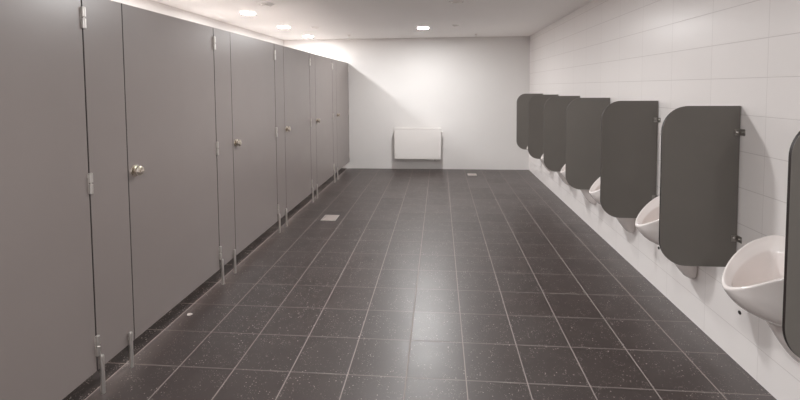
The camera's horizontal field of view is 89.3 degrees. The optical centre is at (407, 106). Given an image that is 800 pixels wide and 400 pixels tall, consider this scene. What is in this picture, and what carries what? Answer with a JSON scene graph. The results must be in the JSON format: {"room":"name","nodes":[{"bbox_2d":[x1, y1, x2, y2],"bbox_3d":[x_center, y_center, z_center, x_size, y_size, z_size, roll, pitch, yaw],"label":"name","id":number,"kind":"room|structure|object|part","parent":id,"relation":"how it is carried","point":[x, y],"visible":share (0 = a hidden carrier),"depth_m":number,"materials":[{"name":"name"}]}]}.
{"room":"public restroom","nodes":[
{"label":"public restroom","id":0,"kind":"room"},
{"bbox_2d":[111,0,283,45],"bbox_3d":[-2.792,0.223,2.120,0.120,2.393,11.210,0,3,4],"label":"wall","id":1,"kind":"structure","parent":0,"point":[150,5],"depth_m":4.81,"materials":[{"name":"white paint"}]},
{"bbox_2d":[152,0,592,39],"bbox_3d":[-0.503,-1.039,1.883,4.729,0.120,11.210,0,3,4],"label":"ceiling","id":2,"kind":"structure","parent":0,"point":[335,19],"depth_m":5.07,"materials":[{"name":"white paint"}]},
{"bbox_2d":[239,10,255,14],"bbox_3d":[-1.871,-1.094,4.733,0.184,0.019,0.184,0,3,4],"label":"recessed light","id":3,"kind":"object","parent":2,"relation":"in","point":[246,12],"visible":1,"depth_m":4.69,"materials":[{"name":"white"}]},
{"bbox_2d":[257,2,273,6],"bbox_3d":[-1.509,-1.071,4.299,0.170,0.029,0.170,0,3,4],"label":"air vent","id":4,"kind":"object","parent":2,"relation":"attached to","point":[265,3],"visible":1,"depth_m":4.26,"materials":[{"name":"white paint"}]},
{"bbox_2d":[277,25,290,27],"bbox_3d":[-1.786,-1.145,5.824,0.184,0.019,0.184,0,3,4],"label":"recessed light","id":5,"kind":"object","parent":2,"relation":"in","point":[279,26],"visible":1,"depth_m":5.77,"materials":[{"name":"white"}]},
{"bbox_2d":[417,26,428,28],"bbox_3d":[0.223,-1.167,6.008,0.184,0.019,0.184,0,3,4],"label":"recessed light","id":6,"kind":"object","parent":2,"relation":"in","point":[418,27],"visible":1,"depth_m":5.95,"materials":[{"name":"white"}]},
{"bbox_2d":[449,0,464,3],"bbox_3d":[0.509,-1.080,4.217,0.170,0.029,0.170,0,3,4],"label":"air vent","id":7,"kind":"object","parent":2,"relation":"attached to","point":[450,1],"visible":1,"depth_m":4.18,"materials":[{"name":"grey metal"}]},
{"bbox_2d":[283,36,529,169],"bbox_3d":[-0.065,-0.045,7.464,4.489,2.393,0.120,0,3,4],"label":"wall","id":8,"kind":"structure","parent":0,"point":[468,88],"depth_m":7.36,"materials":[{"name":"white paint"}]},
{"bbox_2d":[336,60,349,170],"bbox_3d":[-1.116,0.139,7.047,0.066,1.830,0.888,0,3,4],"label":"stall","id":9,"kind":"object","parent":8,"relation":"attached to","point":[342,69],"visible":0.99,"depth_m":7.00,"materials":[{"name":"grey laminate"}]},
{"bbox_2d":[394,128,441,160],"bbox_3d":[0.191,0.690,7.341,0.860,0.597,0.154,0,3,4],"label":"radiator","id":10,"kind":"object","parent":8,"relation":"attached to","point":[410,143],"visible":1,"depth_m":7.26,"materials":[{"name":"white metal"}]},
{"bbox_2d":[394,128,440,128],"bbox_3d":[0.176,0.403,7.306,0.838,0.020,0.106,0,3,4],"label":"grille","id":11,"kind":"object","parent":10,"relation":"attached to","point":[394,128],"depth_m":7.25,"materials":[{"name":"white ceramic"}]},
{"bbox_3d":[0.178,0.684,7.322,0.798,0.531,0.092,0,3,4],"label":"panel","id":12,"kind":"part","parent":10,"relation":"part of","materials":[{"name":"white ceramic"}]},
{"bbox_2d":[62,168,776,399],"bbox_3d":[-0.486,1.471,2.000,4.729,0.120,11.210,0,3,4],"label":"floor","id":13,"kind":"structure","parent":0,"point":[425,284],"depth_m":2.65,"materials":[{"name":"tile"}]},
{"bbox_2d":[0,0,133,399],"bbox_3d":[-2.141,0.465,1.556,1.258,1.954,1.348,0,3,4],"label":"stall","id":14,"kind":"object","parent":13,"relation":"on","point":[66,297],"visible":1,"depth_m":1.79,"materials":[{"name":"grey laminate"}]},
{"bbox_2d":[121,3,235,338],"bbox_3d":[-2.045,0.407,2.782,1.258,1.954,1.107,0,3,4],"label":"stall","id":15,"kind":"object","parent":13,"relation":"on","point":[178,100],"visible":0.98,"depth_m":2.57,"materials":[{"name":"grey laminate"}]},
{"bbox_3d":[-1.481,0.354,2.226,0.046,0.066,0.066,0,3,4],"label":"lock knob","id":16,"kind":"part","parent":15,"relation":"part of","materials":[{"name":"silver metal"}]},
{"bbox_2d":[230,32,286,254],"bbox_3d":[-1.959,0.354,3.888,1.258,1.954,1.107,0,3,4],"label":"stall","id":17,"kind":"object","parent":13,"relation":"on","point":[257,67],"visible":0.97,"depth_m":3.71,"materials":[{"name":"grey laminate"}]},
{"bbox_3d":[-1.395,0.302,3.332,0.046,0.066,0.066,0,3,4],"label":"lock knob","id":18,"kind":"part","parent":17,"relation":"part of","materials":[{"name":"silver metal"}]},
{"bbox_2d":[283,46,317,212],"bbox_3d":[-1.873,0.302,4.994,1.258,1.954,1.107,0,3,4],"label":"stall","id":19,"kind":"object","parent":13,"relation":"on","point":[299,66],"visible":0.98,"depth_m":4.85,"materials":[{"name":"grey laminate"}]},
{"bbox_2d":[315,54,337,186],"bbox_3d":[-1.787,0.250,6.100,1.258,1.954,1.107,0,3,4],"label":"stall","id":20,"kind":"object","parent":13,"relation":"on","point":[325,68],"visible":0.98,"depth_m":5.96,"materials":[{"name":"grey laminate"}]},
{"bbox_2d":[320,215,338,220],"bbox_3d":[-0.898,1.287,4.669,0.172,0.004,0.205,0,3,4],"label":"floor drain","id":21,"kind":"object","parent":13,"relation":"on","point":[326,217],"visible":1,"depth_m":4.64,"materials":[{"name":"silver metal"}]},
{"bbox_2d":[529,0,799,399],"bbox_3d":[1.803,0.210,1.762,0.120,2.393,11.210,0,3,4],"label":"wall","id":22,"kind":"structure","parent":0,"point":[675,54],"depth_m":2.45,"materials":[{"name":"white tile"}]},
{"bbox_2d":[516,94,542,149],"bbox_3d":[1.895,0.241,6.290,0.400,0.874,0.045,0,3,4],"label":"screen","id":23,"kind":"object","parent":22,"relation":"attached to","point":[522,101],"visible":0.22,"depth_m":6.31,"materials":[{"name":"grey laminate"}]},
{"bbox_2d":[528,95,557,158],"bbox_3d":[1.831,0.280,5.473,0.400,0.874,0.045,0,3,4],"label":"screen","id":24,"kind":"object","parent":22,"relation":"attached to","point":[536,103],"visible":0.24,"depth_m":5.49,"materials":[{"name":"grey plastic"}]},
{"bbox_2d":[541,154,568,184],"bbox_3d":[1.820,0.711,5.003,0.352,0.517,0.315,0,3,4],"label":"urinal","id":25,"kind":"object","parent":22,"relation":"attached to","point":[564,180],"visible":0.13,"depth_m":4.97,"materials":[{"name":"white ceramic"}]},
{"bbox_2d":[544,96,579,171],"bbox_3d":[1.766,0.319,4.639,0.400,0.874,0.045,0,3,4],"label":"screen","id":26,"kind":"object","parent":22,"relation":"attached to","point":[555,107],"visible":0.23,"depth_m":4.65,"materials":[{"name":"grey plastic"}]},
{"bbox_2d":[560,164,595,203],"bbox_3d":[1.756,0.749,4.186,0.352,0.517,0.315,0,3,4],"label":"urinal","id":27,"kind":"object","parent":22,"relation":"attached to","point":[586,194],"visible":0.16,"depth_m":4.15,"materials":[{"name":"white ceramic"}]},
{"bbox_2d":[565,98,609,189],"bbox_3d":[1.703,0.358,3.823,0.400,0.874,0.045,0,3,4],"label":"screen","id":28,"kind":"object","parent":22,"relation":"attached to","point":[583,115],"visible":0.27,"depth_m":3.83,"materials":[{"name":"grey laminate"}]},
{"bbox_2d":[589,177,634,232],"bbox_3d":[1.693,0.788,3.375,0.352,0.517,0.315,0,3,4],"label":"urinal","id":29,"kind":"object","parent":22,"relation":"attached to","point":[628,224],"visible":0.24,"depth_m":3.33,"materials":[{"name":"white ceramic"}]},
{"bbox_2d":[600,101,660,217],"bbox_3d":[1.638,0.397,2.988,0.400,0.874,0.045,0,3,4],"label":"screen","id":30,"kind":"object","parent":22,"relation":"attached to","point":[628,170],"visible":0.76,"depth_m":3.00,"materials":[{"name":"grey plastic"}]},
{"bbox_2d":[635,196,696,278],"bbox_3d":[1.631,0.826,2.573,0.352,0.517,0.315,0,3,4],"label":"urinal","id":31,"kind":"object","parent":22,"relation":"attached to","point":[647,220],"visible":0.3,"depth_m":2.55,"materials":[{"name":"white ceramic"}]},
{"bbox_2d":[659,106,744,266],"bbox_3d":[1.575,0.436,2.175,0.400,0.874,0.045,0,3,4],"label":"screen","id":32,"kind":"object","parent":22,"relation":"attached to","point":[700,145],"visible":0.99,"depth_m":2.18,"materials":[{"name":"grey plastic"}]},
{"bbox_2d":[721,235,799,362],"bbox_3d":[1.569,0.863,1.772,0.352,0.517,0.315,0,3,4],"label":"urinal","id":33,"kind":"object","parent":22,"relation":"attached to","point":[753,277],"visible":0.76,"depth_m":1.82,"materials":[{"name":"white ceramic"}]},
{"bbox_2d":[782,131,799,357],"bbox_3d":[1.512,0.474,1.373,0.400,0.874,0.045,0,3,4],"label":"screen","id":34,"kind":"object","parent":22,"relation":"attached to","point":[790,315],"visible":1,"depth_m":1.40,"materials":[{"name":"grey plastic"}]}
]}

